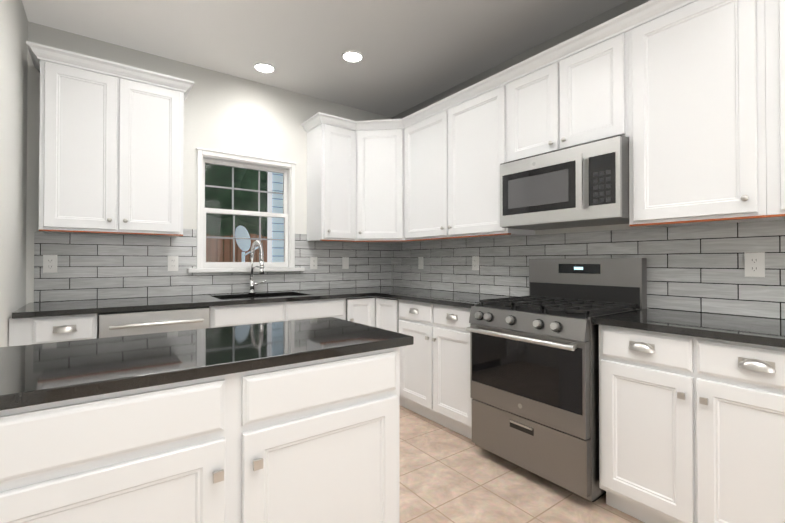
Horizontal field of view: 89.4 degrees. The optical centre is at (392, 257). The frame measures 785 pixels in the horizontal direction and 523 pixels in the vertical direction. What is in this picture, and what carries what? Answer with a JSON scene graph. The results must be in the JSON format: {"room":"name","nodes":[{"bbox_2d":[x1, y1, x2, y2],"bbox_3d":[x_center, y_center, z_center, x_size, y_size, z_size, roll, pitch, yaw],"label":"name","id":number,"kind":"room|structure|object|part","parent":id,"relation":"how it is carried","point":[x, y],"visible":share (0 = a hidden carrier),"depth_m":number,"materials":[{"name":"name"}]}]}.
{"room":"kitchen","nodes":[
{"label":"kitchen","id":0,"kind":"room"},
{"bbox_2d":[0,0,27,346],"bbox_3d":[-0.472,-0.192,-0.139,0.150,2.740,6.600,0,-1,-36],"label":"wall","id":1,"kind":"structure","parent":0,"point":[13,97],"depth_m":2.16,"materials":[{"name":"paint"}]},
{"bbox_2d":[26,21,390,303],"bbox_3d":[-1.234,-0.158,3.489,3.220,2.740,0.150,0,-1,-36],"label":"wall","id":2,"kind":"structure","parent":0,"point":[224,112],"depth_m":3.24,"materials":[{"name":"paint"}]},
{"bbox_2d":[39,60,183,236],"bbox_3d":[-1.876,-0.677,2.705,0.770,1.036,0.358,0,-1,-36],"label":"upper cabinet","id":3,"kind":"object","parent":2,"relation":"attached to","point":[111,153],"visible":1,"depth_m":2.56,"materials":[{"name":"white paint"}]},
{"bbox_2d":[26,41,193,99],"bbox_3d":[-1.873,-1.220,2.706,0.884,0.072,0.363,0,-1,-36],"label":"crown molding","id":4,"kind":"structure","parent":3,"relation":"attached to","point":[38,52],"depth_m":2.54,"materials":[{"name":"white paint"}]},
{"bbox_2d":[34,229,389,301],"bbox_3d":[-1.183,0.036,3.425,2.850,0.519,0.009,0,-1,-36],"label":"tile backsplash","id":5,"kind":"structure","parent":2,"relation":"attached to","point":[89,266],"depth_m":3.01,"materials":[{"name":"grey tile"}]},
{"bbox_2d":[43,255,56,272],"bbox_3d":[-2.261,0.039,2.622,0.072,0.116,0.008,0,-1,-36],"label":"electrical outlet","id":6,"kind":"object","parent":5,"relation":"attached to","point":[49,263],"visible":1,"depth_m":2.62,"materials":[{"name":"white plastic"}]},
{"bbox_2d":[168,256,177,270],"bbox_3d":[-1.684,0.043,3.046,0.072,0.116,0.008,0,-1,-36],"label":"electrical outlet","id":7,"kind":"object","parent":5,"relation":"attached to","point":[172,263],"visible":1,"depth_m":3.04,"materials":[{"name":"white plastic"}]},
{"bbox_2d":[310,257,316,268],"bbox_3d":[-0.741,0.049,3.739,0.072,0.116,0.008,0,-1,-36],"label":"electrical outlet","id":8,"kind":"object","parent":5,"relation":"attached to","point":[313,262],"visible":1,"depth_m":3.73,"materials":[{"name":"white plastic"}]},
{"bbox_2d":[342,257,348,268],"bbox_3d":[-0.465,0.051,3.940,0.072,0.116,0.011,0,-1,-36],"label":"outlet","id":9,"kind":"object","parent":5,"relation":"attached to","point":[345,262],"visible":1,"depth_m":3.94,"materials":[{"name":"white plastic"}]},
{"bbox_2d":[187,147,304,272],"bbox_3d":[-1.241,-0.378,3.425,0.960,0.993,0.170,0,-1,-36],"label":"window","id":10,"kind":"structure","parent":2,"relation":"in","point":[230,156],"depth_m":3.40,"materials":[{"name":"white wood"}]},
{"bbox_3d":[-1.269,-0.364,3.454,0.724,0.900,0.064,0,-1,-36],"label":"window sash","id":11,"kind":"part","parent":10,"relation":"part of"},
{"bbox_2d":[307,124,355,241],"bbox_3d":[-0.557,-0.669,3.674,0.343,1.036,0.358,0,-1,-36],"label":"upper cabinet","id":12,"kind":"object","parent":2,"relation":"attached to","point":[331,183],"visible":1,"depth_m":3.56,"materials":[{"name":"white paint"}]},
{"bbox_2d":[351,129,428,243],"bbox_3d":[-0.083,-0.667,3.851,0.637,1.036,0.634,0,-1,-36],"label":"upper cabinet","id":13,"kind":"object","parent":2,"relation":"attached to","point":[380,186],"visible":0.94,"depth_m":3.63,"materials":[{"name":"white paint"}]},
{"bbox_2d":[301,0,697,132],"bbox_3d":[0.517,-1.222,2.444,0.726,0.072,3.616,0,-1,-36],"label":"crown molding","id":14,"kind":"structure","parent":13,"relation":"attached to","point":[642,14],"depth_m":2.53,"materials":[{"name":"white paint"}]},
{"bbox_2d":[22,0,627,117],"bbox_3d":[0.764,-1.583,0.783,3.220,0.060,6.900,0,-1,-36],"label":"ceiling","id":15,"kind":"structure","parent":0,"point":[415,52],"depth_m":2.73,"materials":[{"name":"paint"}]},
{"bbox_2d":[254,62,274,72],"bbox_3d":[-1.028,-1.527,3.188,0.166,0.014,0.166,0,-1,-36],"label":"recessed light","id":16,"kind":"object","parent":15,"relation":"in","point":[262,67],"visible":1,"depth_m":3.18,"materials":[{"name":"white"}]},
{"bbox_2d":[341,50,362,62],"bbox_3d":[-0.304,-1.529,3.013,0.166,0.014,0.166,0,-1,-36],"label":"recessed light","id":17,"kind":"object","parent":15,"relation":"in","point":[352,56],"visible":1,"depth_m":3.01,"materials":[{"name":"white"}]},
{"bbox_2d":[391,0,651,234],"bbox_3d":[2.002,-0.175,1.679,0.150,2.740,6.600,0,-1,-36],"label":"wall","id":18,"kind":"structure","parent":0,"point":[622,8],"depth_m":2.75,"materials":[{"name":"paint"}]},
{"bbox_2d":[405,84,534,240],"bbox_3d":[0.552,-0.673,3.223,0.358,1.036,1.128,0,-1,-36],"label":"upper cabinet","id":19,"kind":"object","parent":18,"relation":"attached to","point":[456,157],"visible":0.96,"depth_m":3.05,"materials":[{"name":"white paint"}]},
{"bbox_2d":[508,31,628,161],"bbox_3d":[1.113,-0.915,2.462,0.358,0.565,0.764,0,-1,-36],"label":"upper cabinet","id":20,"kind":"object","parent":18,"relation":"attached to","point":[581,97],"visible":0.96,"depth_m":2.31,"materials":[{"name":"white paint"}]},
{"bbox_2d":[500,135,628,229],"bbox_3d":[1.073,-0.415,2.426,0.440,0.423,0.756,0,-1,-36],"label":"microwave","id":21,"kind":"object","parent":20,"relation":"attached to","point":[584,185],"visible":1,"depth_m":2.25,"materials":[{"name":"silver metal"}]},
{"bbox_2d":[390,220,784,318],"bbox_3d":[1.054,0.062,2.829,0.010,0.456,3.619,0,-1,-36],"label":"tile backsplash","id":22,"kind":"structure","parent":18,"relation":"attached to","point":[696,268],"depth_m":2.23,"materials":[{"name":"grey tile"}]},
{"bbox_2d":[418,257,422,268],"bbox_3d":[0.274,0.050,3.874,0.011,0.116,0.072,0,-1,-36],"label":"outlet","id":23,"kind":"object","parent":22,"relation":"attached to","point":[420,262],"visible":1,"depth_m":3.87,"materials":[{"name":"white plastic"}]},
{"bbox_2d":[472,256,478,269],"bbox_3d":[0.692,0.045,3.308,0.008,0.116,0.072,0,-1,-36],"label":"electrical outlet","id":24,"kind":"object","parent":22,"relation":"attached to","point":[475,262],"visible":1,"depth_m":3.31,"materials":[{"name":"white plastic"}]},
{"bbox_2d":[744,252,764,276],"bbox_3d":[1.729,0.032,1.896,0.008,0.116,0.072,0,-1,-36],"label":"electrical outlet","id":25,"kind":"object","parent":22,"relation":"attached to","point":[754,264],"visible":1,"depth_m":1.89,"materials":[{"name":"white plastic"}]},
{"bbox_2d":[628,0,781,227],"bbox_3d":[1.496,-0.685,1.938,0.358,1.036,0.529,0,-1,-36],"label":"upper cabinet","id":26,"kind":"object","parent":18,"relation":"attached to","point":[697,112],"visible":1,"depth_m":1.82,"materials":[{"name":"white paint"}]},
{"bbox_2d":[765,0,784,219],"bbox_3d":[1.819,-0.689,1.499,0.358,1.036,0.559,0,-1,-36],"label":"upper cabinet","id":27,"kind":"object","parent":18,"relation":"attached to","point":[775,80],"visible":1,"depth_m":1.62,"materials":[{"name":"white paint"}]},
{"bbox_2d":[400,405,644,522],"bbox_3d":[0.764,1.217,0.757,3.220,0.060,6.900,0,-1,-36],"label":"floor","id":28,"kind":"structure","parent":0,"point":[447,475],"depth_m":2.06,"materials":[{"name":"tile"}]},
{"bbox_2d":[9,313,97,346],"bbox_3d":[-2.019,0.760,2.402,0.370,0.884,0.653,0,-1,-36],"label":"base cabinet","id":29,"kind":"object","parent":28,"relation":"on","point":[37,330],"visible":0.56,"depth_m":2.16,"materials":[{"name":"white paint"}]},
{"bbox_2d":[98,306,209,337],"bbox_3d":[-1.616,0.762,2.679,0.597,0.884,0.667,0,-1,-36],"label":"dishwasher","id":30,"kind":"object","parent":28,"relation":"on","point":[116,324],"visible":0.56,"depth_m":2.43,"materials":[{"name":"silver metal"}]},
{"bbox_2d":[0,347,399,522],"bbox_3d":[-0.630,0.749,1.243,1.237,0.884,0.612,0,-1,-36],"label":"base cabinet","id":31,"kind":"object","parent":28,"relation":"on","point":[316,441],"visible":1,"depth_m":1.03,"materials":[{"name":"white paint"}]},
{"bbox_2d":[0,317,413,410],"bbox_3d":[-0.624,0.291,1.276,1.283,0.030,0.618,0,-1,-36],"label":"countertop","id":32,"kind":"structure","parent":31,"relation":"on","point":[36,374],"depth_m":1.13,"materials":[{"name":"black stone"}]},
{"bbox_2d":[209,298,344,327],"bbox_3d":[-0.970,0.767,3.176,1.024,0.884,0.647,0,-1,-36],"label":"base cabinet","id":33,"kind":"object","parent":28,"relation":"on","point":[235,315],"visible":0.17,"depth_m":2.89,"materials":[{"name":"white paint"}]},
{"bbox_2d":[345,296,405,407],"bbox_3d":[-0.104,0.771,3.635,0.912,0.884,0.936,0,-1,-36],"label":"base cabinet","id":34,"kind":"object","parent":28,"relation":"on","point":[378,312],"visible":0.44,"depth_m":3.31,"materials":[{"name":"white paint"}]},
{"bbox_2d":[12,286,423,318],"bbox_3d":[-0.990,0.309,3.168,2.898,0.030,0.646,0,-1,-36],"label":"countertop","id":35,"kind":"structure","parent":34,"relation":"on","point":[78,307],"depth_m":2.67,"materials":[{"name":"black stone"}]},
{"bbox_2d":[248,240,266,292],"bbox_3d":[-1.075,0.074,3.266,0.141,0.440,0.301,0,-1,-36],"label":"faucet","id":36,"kind":"object","parent":35,"relation":"on","point":[261,252],"visible":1,"depth_m":3.29,"materials":[{"name":"silver metal"}]},
{"bbox_2d":[222,295,294,299],"bbox_3d":[-1.026,0.424,3.116,0.700,0.200,0.430,0,-1,-36],"label":"sink basin","id":37,"kind":"object","parent":35,"relation":"in","point":[258,297],"visible":0.02,"depth_m":3.30,"materials":[{"name":"grey metal"}]},
{"bbox_2d":[372,289,513,307],"bbox_3d":[0.445,0.308,3.115,0.648,0.030,1.110,0,-1,-36],"label":"countertop","id":38,"kind":"structure","parent":34,"relation":"on","point":[451,298],"depth_m":3.02,"materials":[{"name":"black stone"}]},
{"bbox_2d":[399,299,472,438],"bbox_3d":[0.521,0.765,3.001,0.653,0.884,0.822,0,-1,-36],"label":"base cabinet","id":39,"kind":"object","parent":28,"relation":"on","point":[435,372],"visible":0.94,"depth_m":2.79,"materials":[{"name":"white paint"}]},
{"bbox_2d":[466,258,646,501],"bbox_3d":[0.934,0.601,2.326,0.735,1.200,0.725,0,-1,-36],"label":"range","id":40,"kind":"object","parent":28,"relation":"on","point":[534,374],"visible":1,"depth_m":2.14,"materials":[{"name":"silver metal"}]},
{"bbox_2d":[599,325,784,522],"bbox_3d":[1.438,0.754,1.753,0.653,0.884,0.765,0,-1,-36],"label":"base cabinet","id":41,"kind":"object","parent":28,"relation":"on","point":[691,429],"visible":1,"depth_m":1.59,"materials":[{"name":"white paint"}]},
{"bbox_2d":[592,308,784,347],"bbox_3d":[1.453,0.296,1.745,0.646,0.030,0.823,0,-1,-36],"label":"countertop","id":42,"kind":"structure","parent":41,"relation":"on","point":[756,330],"depth_m":1.70,"materials":[{"name":"black stone"}]},
{"label":"outside","id":43,"kind":"structure","parent":0,"visible":0},
{"bbox_2d":[205,163,267,261],"bbox_3d":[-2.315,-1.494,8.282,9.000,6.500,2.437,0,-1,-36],"label":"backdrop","id":44,"kind":"structure","parent":43,"point":[226,225],"depth_m":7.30,"materials":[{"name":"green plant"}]},
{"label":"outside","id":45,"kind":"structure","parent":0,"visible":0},
{"bbox_2d":[206,233,266,261],"bbox_3d":[-2.412,0.673,6.284,4.500,2.130,0.060,0,-1,-36],"label":"fence","id":46,"kind":"object","parent":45,"point":[226,254],"depth_m":6.16,"materials":[{"name":"brown wood"}]},
{"bbox_2d":[235,226,258,261],"bbox_3d":[-1.750,0.666,4.765,0.210,2.115,0.338,0,-1,-36],"label":"dish","id":47,"kind":"object","parent":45,"point":[243,233],"depth_m":4.81,"materials":[{"name":"blue"}]},
{"bbox_2d":[267,172,283,261],"bbox_3d":[0.134,-1.007,6.913,4.670,5.500,0.085,0,-1,-36],"label":"house","id":48,"kind":"structure","parent":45,"point":[272,202],"depth_m":5.58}
]}

